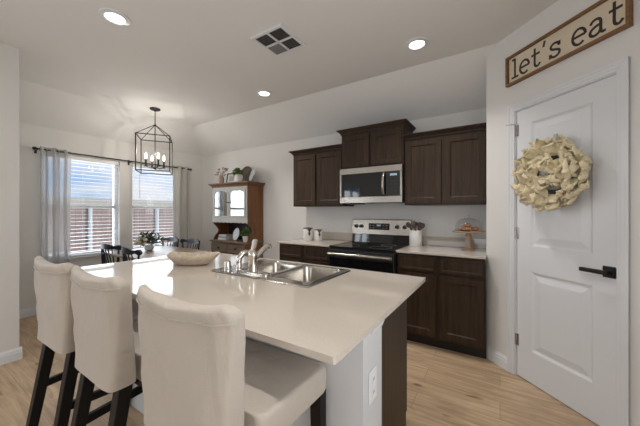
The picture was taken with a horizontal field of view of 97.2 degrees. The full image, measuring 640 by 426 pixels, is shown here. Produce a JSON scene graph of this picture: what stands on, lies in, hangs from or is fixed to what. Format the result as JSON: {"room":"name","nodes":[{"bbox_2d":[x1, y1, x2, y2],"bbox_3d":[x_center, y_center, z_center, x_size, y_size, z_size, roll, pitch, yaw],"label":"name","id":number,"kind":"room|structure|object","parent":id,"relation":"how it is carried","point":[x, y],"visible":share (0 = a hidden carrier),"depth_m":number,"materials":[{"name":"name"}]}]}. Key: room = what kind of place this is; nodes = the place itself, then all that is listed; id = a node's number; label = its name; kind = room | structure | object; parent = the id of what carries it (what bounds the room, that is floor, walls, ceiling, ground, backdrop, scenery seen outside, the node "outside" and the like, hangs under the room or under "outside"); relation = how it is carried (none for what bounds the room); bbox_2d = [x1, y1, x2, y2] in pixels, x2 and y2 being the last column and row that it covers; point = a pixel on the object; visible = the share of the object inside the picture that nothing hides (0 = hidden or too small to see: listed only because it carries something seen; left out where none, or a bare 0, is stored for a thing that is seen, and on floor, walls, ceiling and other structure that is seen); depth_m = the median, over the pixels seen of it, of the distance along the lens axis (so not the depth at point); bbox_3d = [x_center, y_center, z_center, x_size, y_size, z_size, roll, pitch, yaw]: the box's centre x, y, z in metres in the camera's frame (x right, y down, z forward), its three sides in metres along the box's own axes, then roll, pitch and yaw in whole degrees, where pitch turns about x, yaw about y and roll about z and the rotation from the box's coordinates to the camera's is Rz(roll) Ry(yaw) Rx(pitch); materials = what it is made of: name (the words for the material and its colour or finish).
{"room":"kitchen","nodes":[
{"label":"kitchen","id":0,"kind":"room"},
{"bbox_2d":[0,42,18,351],"bbox_3d":[-3.320,-0.128,2.842,1.505,2.850,0.120,0,0,33],"label":"wall","id":1,"kind":"structure","parent":0,"point":[9,55],"depth_m":2.43,"materials":[{"name":"white paint"}]},
{"bbox_2d":[19,122,201,309],"bbox_3d":[-3.148,-0.128,4.370,0.150,2.850,2.880,0,0,33],"label":"wall","id":2,"kind":"structure","parent":0,"point":[30,135],"depth_m":3.90,"materials":[{"name":"white paint"}]},
{"bbox_2d":[19,307,36,318],"bbox_3d":[-3.046,1.244,4.376,0.016,0.105,2.760,0,0,33],"label":"baseboard","id":3,"kind":"structure","parent":2,"relation":"attached to","point":[28,312],"depth_m":3.48,"materials":[{"name":"white paint"}]},
{"bbox_2d":[71,161,117,258],"bbox_3d":[-3.363,-0.067,3.997,0.170,1.412,0.940,0,0,33],"label":"window","id":4,"kind":"structure","parent":2,"relation":"in","point":[115,182],"depth_m":4.35,"materials":[{"name":"white plastic"}]},
{"bbox_2d":[71,156,118,256],"bbox_3d":[-3.342,-0.079,3.984,0.075,1.384,0.856,0,0,33],"label":"window blind","id":5,"kind":"object","parent":4,"relation":"attached to","point":[76,158],"visible":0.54,"depth_m":4.04,"materials":[{"name":"white plastic"}]},
{"bbox_2d":[32,146,191,170],"bbox_3d":[-2.989,-0.778,4.376,0.108,0.080,2.130,0,0,33],"label":"curtain rod","id":6,"kind":"object","parent":2,"relation":"attached to","point":[34,148],"visible":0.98,"depth_m":4.02,"materials":[{"name":"black metal"}]},
{"bbox_2d":[39,146,70,263],"bbox_3d":[-3.411,0.230,3.650,0.109,2.095,0.322,0,0,33],"label":"window curtain","id":7,"kind":"object","parent":6,"relation":"hanging from","point":[55,167],"visible":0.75,"depth_m":3.61,"materials":[{"name":"grey fabric"}]},
{"bbox_2d":[173,165,189,247],"bbox_3d":[-2.503,0.230,5.071,0.109,2.095,0.333,0,0,33],"label":"window curtain","id":8,"kind":"object","parent":6,"relation":"hanging from","point":[180,176],"visible":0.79,"depth_m":5.03,"materials":[{"name":"grey fabric"}]},
{"bbox_2d":[132,167,172,248],"bbox_3d":[-2.817,-0.067,4.853,0.170,1.412,0.870,0,0,33],"label":"window","id":9,"kind":"structure","parent":2,"relation":"in","point":[133,207],"depth_m":4.68,"materials":[{"name":"white plastic"}]},
{"bbox_2d":[132,164,172,248],"bbox_3d":[-2.796,-0.079,4.840,0.075,1.384,0.786,0,0,33],"label":"window blind","id":10,"kind":"object","parent":9,"relation":"attached to","point":[133,165],"visible":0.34,"depth_m":4.71,"materials":[{"name":"white plastic"}]},
{"bbox_2d":[130,298,381,425],"bbox_3d":[-0.644,0.851,1.607,2.005,0.892,0.185,0,0,33],"label":"wall","id":11,"kind":"structure","parent":0,"point":[347,380],"depth_m":1.04,"materials":[{"name":"grey paint"}]},
{"bbox_2d":[368,365,376,405],"bbox_3d":[0.198,0.647,1.054,0.008,0.116,0.072,0,0,33],"label":"wall outlet","id":12,"kind":"object","parent":11,"relation":"attached to","point":[372,376],"visible":1,"depth_m":1.04,"materials":[{"name":"white paint"}]},
{"bbox_2d":[371,319,384,334],"bbox_3d":[0.227,0.432,1.092,0.018,0.054,0.116,0,0,33],"label":"trim","id":13,"kind":"structure","parent":11,"relation":"attached to","point":[381,323],"depth_m":1.08,"materials":[{"name":"white paint"}]},
{"bbox_2d":[0,0,557,155],"bbox_3d":[-1.982,-1.328,0.608,5.996,0.470,8.092,0,0,33],"label":"ceiling","id":14,"kind":"structure","parent":0,"point":[197,62],"depth_m":2.76,"materials":[{"name":"white paint"}]},
{"bbox_2d":[98,7,130,25],"bbox_3d":[-1.516,-1.435,2.086,0.196,0.013,0.196,0,0,33],"label":"recessed light","id":15,"kind":"object","parent":14,"relation":"in","point":[113,16],"visible":1,"depth_m":2.08,"materials":[{"name":"white paint"}]},
{"bbox_2d":[135,107,172,174],"bbox_3d":[-2.303,-0.995,3.938,0.408,0.896,0.408,0,0,-23],"label":"lantern pendant","id":16,"kind":"object","parent":14,"relation":"hanging from","point":[155,109],"visible":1,"depth_m":3.93,"materials":[{"name":"black metal"}]},
{"bbox_2d":[256,90,271,96],"bbox_3d":[-0.677,-1.435,3.418,0.196,0.013,0.196,0,0,33],"label":"recessed light","id":17,"kind":"object","parent":14,"relation":"in","point":[264,93],"visible":1,"depth_m":3.41,"materials":[{"name":"white paint"}]},
{"bbox_2d":[250,23,305,56],"bbox_3d":[-0.348,-1.436,2.381,0.330,0.014,0.330,0,0,33],"label":"ceiling vent","id":18,"kind":"object","parent":14,"relation":"in","point":[277,40],"visible":1,"depth_m":2.37,"materials":[{"name":"grey metal"}]},
{"bbox_2d":[405,37,428,50],"bbox_3d":[0.830,-1.435,2.416,0.196,0.013,0.196,0,0,33],"label":"recessed light","id":19,"kind":"object","parent":14,"relation":"in","point":[417,43],"visible":1,"depth_m":2.41,"materials":[{"name":"white paint"}]},
{"bbox_2d":[0,315,598,425],"bbox_3d":[-1.997,1.347,0.681,6.100,0.100,8.200,0,0,33],"label":"floor","id":20,"kind":"structure","parent":0,"point":[445,387],"depth_m":1.99,"materials":[{"name":"brown wood"}]},
{"bbox_2d":[26,256,141,425],"bbox_3d":[-1.237,0.766,1.555,0.487,1.068,0.527,0,0,32],"label":"bar stool","id":21,"kind":"object","parent":20,"relation":"on","point":[52,282],"visible":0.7,"depth_m":1.33,"materials":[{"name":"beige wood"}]},
{"bbox_2d":[70,265,142,425],"bbox_3d":[-0.804,0.766,1.279,0.487,1.068,0.527,0,0,33],"label":"bar stool","id":22,"kind":"object","parent":20,"relation":"on","point":[106,336],"visible":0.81,"depth_m":1.06,"materials":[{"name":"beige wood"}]},
{"bbox_2d":[100,243,121,263],"bbox_3d":[-2.741,0.859,3.936,0.524,0.880,0.483,0,0,30],"label":"chair","id":23,"kind":"object","parent":20,"relation":"on","point":[103,246],"visible":0.28,"depth_m":3.72,"materials":[{"name":"black paint"}]},
{"bbox_2d":[121,247,142,260],"bbox_3d":[-2.164,0.859,3.509,0.524,0.880,0.483,0,0,37],"label":"chair","id":24,"kind":"object","parent":20,"relation":"on","point":[125,251],"visible":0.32,"depth_m":3.27,"materials":[{"name":"black paint"}]},
{"bbox_2d":[103,246,209,259],"bbox_3d":[-2.269,0.921,3.916,1.200,0.748,0.880,0,0,33],"label":"dining table","id":25,"kind":"object","parent":20,"relation":"on","point":[158,251],"visible":0.24,"depth_m":3.90,"materials":[{"name":"beige wood"}]},
{"bbox_2d":[134,230,164,250],"bbox_3d":[-2.438,0.401,4.049,0.454,0.291,0.434,0,0,11],"label":"flower vase","id":26,"kind":"object","parent":25,"relation":"on","point":[149,237],"visible":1,"depth_m":3.97,"materials":[{"name":"white ceramic"}]},
{"bbox_2d":[160,237,178,246],"bbox_3d":[-2.590,0.859,4.567,0.524,0.880,0.483,0,0,33],"label":"chair","id":27,"kind":"object","parent":20,"relation":"on","point":[174,239],"visible":0.26,"depth_m":4.76,"materials":[{"name":"black paint"}]},
{"bbox_2d":[180,238,199,248],"bbox_3d":[-2.116,0.859,4.265,0.524,0.880,0.483,0,0,35],"label":"chair","id":28,"kind":"object","parent":20,"relation":"on","point":[193,240],"visible":0.31,"depth_m":4.46,"materials":[{"name":"black paint"}]},
{"bbox_2d":[136,284,326,425],"bbox_3d":[-0.308,0.766,0.962,0.487,1.068,0.527,0,0,31],"label":"bar stool","id":29,"kind":"object","parent":20,"relation":"on","point":[199,366],"visible":1,"depth_m":0.79,"materials":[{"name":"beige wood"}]},
{"bbox_2d":[208,181,264,257],"bbox_3d":[-1.401,0.411,4.692,0.940,1.772,0.413,0,0,33],"label":"china hutch","id":30,"kind":"object","parent":20,"relation":"on","point":[239,204],"visible":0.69,"depth_m":4.59,"materials":[{"name":"brown wood"}]},
{"bbox_2d":[215,167,227,182],"bbox_3d":[-1.681,-0.617,4.814,0.308,0.279,0.114,0,0,33],"label":"twigs","id":31,"kind":"object","parent":30,"relation":"on","point":[221,178],"visible":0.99,"depth_m":4.80,"materials":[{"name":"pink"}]},
{"bbox_2d":[219,177,223,182],"bbox_3d":[-1.688,-0.539,4.827,0.094,0.124,0.093,0,0,33],"label":"pot","id":32,"kind":"object","parent":30,"relation":"on","point":[221,179],"depth_m":4.79,"materials":[{"name":"pink ceramic"}]},
{"bbox_2d":[216,203,243,204],"bbox_3d":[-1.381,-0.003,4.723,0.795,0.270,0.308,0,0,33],"label":"shelf","id":33,"kind":"object","parent":30,"relation":"attached to","point":[216,203],"depth_m":4.69,"materials":[{"name":"white"}]},
{"bbox_2d":[226,173,234,181],"bbox_3d":[-1.473,-0.569,4.825,0.260,0.190,0.107,0,0,23],"label":"picture frame","id":34,"kind":"object","parent":30,"relation":"on","point":[230,178],"visible":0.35,"depth_m":4.82,"materials":[{"name":"grey"}]},
{"bbox_2d":[233,228,239,239],"bbox_3d":[-1.380,0.362,4.645,0.185,0.199,0.059,0,0,43],"label":"plate","id":35,"kind":"object","parent":30,"relation":"on","point":[236,232],"visible":1,"depth_m":4.66,"materials":[{"name":"white ceramic"}]},
{"bbox_2d":[231,168,243,181],"bbox_3d":[-1.334,-0.603,4.588,0.213,0.252,0.225,0,0,-16],"label":"potted plant","id":36,"kind":"object","parent":30,"relation":"on","point":[238,176],"visible":0.98,"depth_m":4.53,"materials":[{"name":"white ceramic"}]},
{"bbox_2d":[240,227,250,241],"bbox_3d":[-1.159,0.346,4.373,0.180,0.240,0.164,0,0,5],"label":"potted plant","id":37,"kind":"object","parent":30,"relation":"on","point":[246,230],"visible":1,"depth_m":4.36,"materials":[{"name":"green plant"}]},
{"bbox_2d":[241,166,251,180],"bbox_3d":[-1.242,-0.631,4.745,0.292,0.286,0.078,0,0,33],"label":"wicker tray","id":38,"kind":"object","parent":30,"relation":"on","point":[247,170],"visible":0.59,"depth_m":4.75,"materials":[{"name":"brown wicker"}]},
{"bbox_2d":[249,168,254,180],"bbox_3d":[-1.089,-0.599,4.520,0.073,0.231,0.180,0,0,-35],"label":"oval plate","id":39,"kind":"object","parent":30,"relation":"on","point":[252,173],"visible":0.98,"depth_m":4.54,"materials":[{"name":"white ceramic"}]},
{"bbox_2d":[280,243,328,265],"bbox_3d":[-0.044,0.851,3.723,0.776,0.892,0.628,0,0,33],"label":"base cabinet","id":40,"kind":"object","parent":20,"relation":"on","point":[318,255],"visible":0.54,"depth_m":3.44,"materials":[{"name":"black wood"}]},
{"bbox_2d":[277,231,351,246],"bbox_3d":[-0.053,0.343,3.718,0.790,0.123,0.646,0,0,33],"label":"countertop","id":41,"kind":"structure","parent":40,"relation":"on","point":[328,238],"depth_m":3.79,"materials":[{"name":"stone"}]},
{"bbox_2d":[303,227,312,240],"bbox_3d":[-0.163,0.292,3.788,0.132,0.180,0.132,0,0,33],"label":"jar","id":42,"kind":"object","parent":41,"relation":"on","point":[307,231],"visible":1,"depth_m":3.73,"materials":[{"name":"white ceramic"}]},
{"bbox_2d":[314,229,321,240],"bbox_3d":[-0.024,0.303,3.764,0.112,0.158,0.112,0,0,33],"label":"jar","id":43,"kind":"object","parent":41,"relation":"on","point":[317,232],"visible":0.99,"depth_m":3.72,"materials":[{"name":"white ceramic"}]},
{"bbox_2d":[327,219,411,273],"bbox_3d":[0.581,0.694,3.256,0.765,1.206,0.733,0,0,33],"label":"electric range","id":44,"kind":"object","parent":20,"relation":"on","point":[374,244],"visible":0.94,"depth_m":3.19,"materials":[{"name":"black metal"}]},
{"bbox_2d":[329,241,407,251],"bbox_3d":[0.581,0.393,3.257,0.761,0.018,0.581,0,0,33],"label":"cooktop","id":45,"kind":"object","parent":44,"relation":"in","point":[352,246],"depth_m":3.18,"materials":[{"name":"black glass"}]},
{"bbox_2d":[382,299,406,425],"bbox_3d":[-0.452,0.851,1.955,1.934,0.892,0.606,0,0,33],"label":"base cabinet","id":46,"kind":"object","parent":20,"relation":"on","point":[394,327],"visible":0.12,"depth_m":1.49,"materials":[{"name":"black wood"}]},
{"bbox_2d":[81,251,425,364],"bbox_3d":[-0.556,0.394,1.760,2.099,0.021,1.076,0,0,33],"label":"countertop","id":47,"kind":"structure","parent":46,"relation":"on","point":[324,321],"depth_m":1.26,"materials":[{"name":"stone"}]},
{"bbox_2d":[167,252,219,265],"bbox_3d":[-0.918,0.338,2.055,0.374,0.088,0.242,0,0,1],"label":"dough bowl","id":48,"kind":"object","parent":47,"relation":"on","point":[180,258],"visible":1,"depth_m":1.99,"materials":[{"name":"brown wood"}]},
{"bbox_2d":[237,239,271,275],"bbox_3d":[-0.386,0.272,1.784,0.260,0.207,0.173,0,0,33],"label":"kitchen faucet","id":49,"kind":"object","parent":47,"relation":"on","point":[253,255],"visible":0.95,"depth_m":1.72,"materials":[{"name":"silver metal"}]},
{"bbox_2d":[235,250,248,269],"bbox_3d":[-0.493,0.302,1.800,0.099,0.121,0.048,0,0,-39],"label":"sprayer","id":50,"kind":"object","parent":49,"relation":"on","point":[243,253],"visible":0.92,"depth_m":1.77,"materials":[{"name":"silver metal"}]},
{"bbox_2d":[211,259,350,287],"bbox_3d":[-0.255,0.433,1.835,0.780,0.245,0.510,0,0,33],"label":"sink","id":51,"kind":"object","parent":47,"relation":"in","point":[288,273],"depth_m":1.88,"materials":[{"name":"silver metal"}]},
{"bbox_2d":[397,253,485,358],"bbox_3d":[1.264,0.851,2.887,0.772,0.892,0.628,0,0,33],"label":"base cabinet","id":52,"kind":"object","parent":20,"relation":"on","point":[447,311],"visible":0.87,"depth_m":2.58,"materials":[{"name":"black wood"}]},
{"bbox_2d":[396,236,486,258],"bbox_3d":[1.259,0.343,2.880,0.776,0.123,0.646,0,0,33],"label":"countertop","id":53,"kind":"structure","parent":52,"relation":"on","point":[438,246],"depth_m":2.96,"materials":[{"name":"stone"}]},
{"bbox_2d":[409,230,421,246],"bbox_3d":[1.082,0.294,3.189,0.138,0.176,0.138,0,0,33],"label":"utensil crock","id":54,"kind":"object","parent":53,"relation":"on","point":[415,237],"visible":0.95,"depth_m":3.13,"materials":[{"name":"white ceramic"}]},
{"bbox_2d":[417,222,423,230],"bbox_3d":[1.110,0.228,3.155,0.103,0.234,0.018,0,0,12],"label":"wooden spatula","id":55,"kind":"object","parent":54,"relation":"in","point":[420,225],"visible":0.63,"depth_m":3.15,"materials":[{"name":"brown wood"}]},
{"bbox_2d":[452,218,485,250],"bbox_3d":[1.496,0.206,2.841,0.304,0.352,0.304,0,0,33],"label":"cake stand","id":56,"kind":"object","parent":53,"relation":"on","point":[468,236],"visible":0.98,"depth_m":2.81,"materials":[{"name":"brown wood"}]},
{"bbox_2d":[463,227,471,230],"bbox_3d":[1.458,0.170,2.796,0.079,0.042,0.067,0,0,33],"label":"pastry","id":57,"kind":"object","parent":56,"relation":"on","point":[464,228],"visible":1,"depth_m":2.77,"materials":[{"name":"orange food"}]},
{"bbox_2d":[202,108,485,259],"bbox_3d":[-0.221,-0.128,4.282,5.180,2.850,0.120,0,0,33],"label":"wall","id":58,"kind":"structure","parent":0,"point":[273,164],"depth_m":4.28,"materials":[{"name":"white paint"}]},
{"bbox_2d":[288,144,353,206],"bbox_3d":[0.010,-0.457,3.840,0.823,0.763,0.371,0,0,33],"label":"upper cabinet","id":59,"kind":"object","parent":58,"relation":"attached to","point":[316,171],"visible":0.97,"depth_m":3.69,"materials":[{"name":"brown wood"}]},
{"bbox_2d":[325,223,331,227],"bbox_3d":[0.115,0.192,3.990,0.116,0.072,0.008,0,0,33],"label":"wall outlet","id":60,"kind":"object","parent":58,"relation":"attached to","point":[327,225],"visible":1,"depth_m":3.98,"materials":[{"name":"white paint"}]},
{"bbox_2d":[313,231,351,240],"bbox_3d":[0.116,0.332,3.982,0.790,0.102,0.020,0,0,33],"label":"backsplash","id":61,"kind":"structure","parent":58,"relation":"attached to","point":[325,235],"depth_m":3.90,"materials":[{"name":"stone"}]},
{"bbox_2d":[336,118,415,168],"bbox_3d":[0.668,-0.758,3.396,0.850,0.474,0.411,0,0,33],"label":"upper cabinet","id":62,"kind":"object","parent":58,"relation":"attached to","point":[379,144],"visible":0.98,"depth_m":3.22,"materials":[{"name":"brown wood"}]},
{"bbox_2d":[340,164,404,204],"bbox_3d":[0.653,-0.305,3.373,0.756,0.424,0.466,0,0,33],"label":"microwave","id":63,"kind":"object","parent":62,"relation":"attached to","point":[386,183],"visible":1,"depth_m":3.20,"materials":[{"name":"silver metal"}]},
{"bbox_2d":[403,122,485,205],"bbox_3d":[1.330,-0.457,2.998,0.780,0.763,0.371,0,0,33],"label":"upper cabinet","id":64,"kind":"object","parent":58,"relation":"attached to","point":[446,166],"visible":0.93,"depth_m":2.85,"materials":[{"name":"brown wood"}]},
{"bbox_2d":[447,226,458,231],"bbox_3d":[1.474,0.190,3.123,0.116,0.072,0.008,0,0,33],"label":"wall outlet","id":65,"kind":"object","parent":58,"relation":"attached to","point":[449,228],"visible":0.78,"depth_m":3.13,"materials":[{"name":"white paint"}]},
{"bbox_2d":[422,236,485,248],"bbox_3d":[1.428,0.332,3.144,0.776,0.102,0.020,0,0,33],"label":"backsplash","id":66,"kind":"structure","parent":58,"relation":"attached to","point":[426,240],"depth_m":3.11,"materials":[{"name":"stone"}]},
{"bbox_2d":[486,0,639,425],"bbox_3d":[1.679,-0.128,1.931,0.110,2.850,1.245,0,0,-12],"label":"wall","id":67,"kind":"structure","parent":0,"point":[625,43],"depth_m":2.10,"materials":[{"name":"white paint"}]},
{"bbox_2d":[486,345,506,370],"bbox_3d":[1.509,1.244,2.412,0.016,0.105,0.233,0,0,-12],"label":"baseboard","id":68,"kind":"structure","parent":67,"relation":"attached to","point":[492,355],"depth_m":2.40,"materials":[{"name":"white paint"}]},
{"bbox_2d":[505,74,615,425],"bbox_3d":[1.611,0.248,1.948,0.103,2.078,0.695,0,0,-12],"label":"door","id":69,"kind":"structure","parent":67,"relation":"in","point":[565,337],"depth_m":1.83,"materials":[{"name":"white paint"}]},
{"bbox_3d":[1.607,-0.501,1.938,0.044,0.075,0.024,0,0,-12],"label":"hook","id":70,"kind":"object","parent":69,"relation":"attached to","visible":0},
{"bbox_2d":[509,134,592,211],"bbox_3d":[1.516,-0.257,1.908,0.168,0.512,0.513,0,0,-12],"label":"wreath","id":71,"kind":"object","parent":70,"relation":"hanging from","point":[529,186],"visible":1,"depth_m":1.85,"materials":[{"name":"beige plant"}]},
{"bbox_2d":[507,56,629,425],"bbox_3d":[1.669,0.221,1.935,0.129,2.152,0.767,0,0,-12],"label":"trim","id":72,"kind":"structure","parent":67,"relation":"attached to","point":[621,68],"depth_m":1.59,"materials":[{"name":"white paint"}]},
{"bbox_2d":[505,0,632,87],"bbox_3d":[1.608,-1.131,1.916,0.033,0.232,0.785,0,0,-12],"label":"wooden sign","id":73,"kind":"object","parent":67,"relation":"attached to","point":[604,19],"visible":1,"depth_m":1.83,"materials":[{"name":"brown wood"}]},
{"bbox_3d":[-4.154,-0.128,0.249,0.120,2.850,5.150,0,0,33],"label":"wall","id":74,"kind":"structure","parent":0,"visible":0},
{"bbox_2d":[0,346,21,364],"bbox_3d":[-4.033,1.244,0.312,0.016,0.105,5.186,0,0,33],"label":"baseboard","id":75,"kind":"structure","parent":74,"relation":"attached to","point":[15,354],"depth_m":2.44,"materials":[{"name":"white paint"}]},
{"label":"outside","id":76,"kind":"structure","parent":0,"visible":0},
{"bbox_3d":[-16.360,1.697,16.374,34.800,0.100,50.000,0,0,33],"label":"ground","id":77,"kind":"structure","parent":76,"visible":0},
{"bbox_2d":[71,208,172,252],"bbox_3d":[-5.094,0.747,9.805,0.162,1.800,23.048,0,0,33],"label":"fence","id":78,"kind":"object","parent":77,"relation":"on","point":[153,218],"visible":0.02,"depth_m":8.13,"materials":[{"name":"brown wood"}]},
{"bbox_2d":[71,198,172,206],"bbox_3d":[-17.002,0.847,17.970,9.200,3.600,19.200,0,0,33],"label":"house","id":79,"kind":"structure","parent":77,"relation":"on","point":[89,201],"depth_m":19.94,"materials":[{"name":"grey"}]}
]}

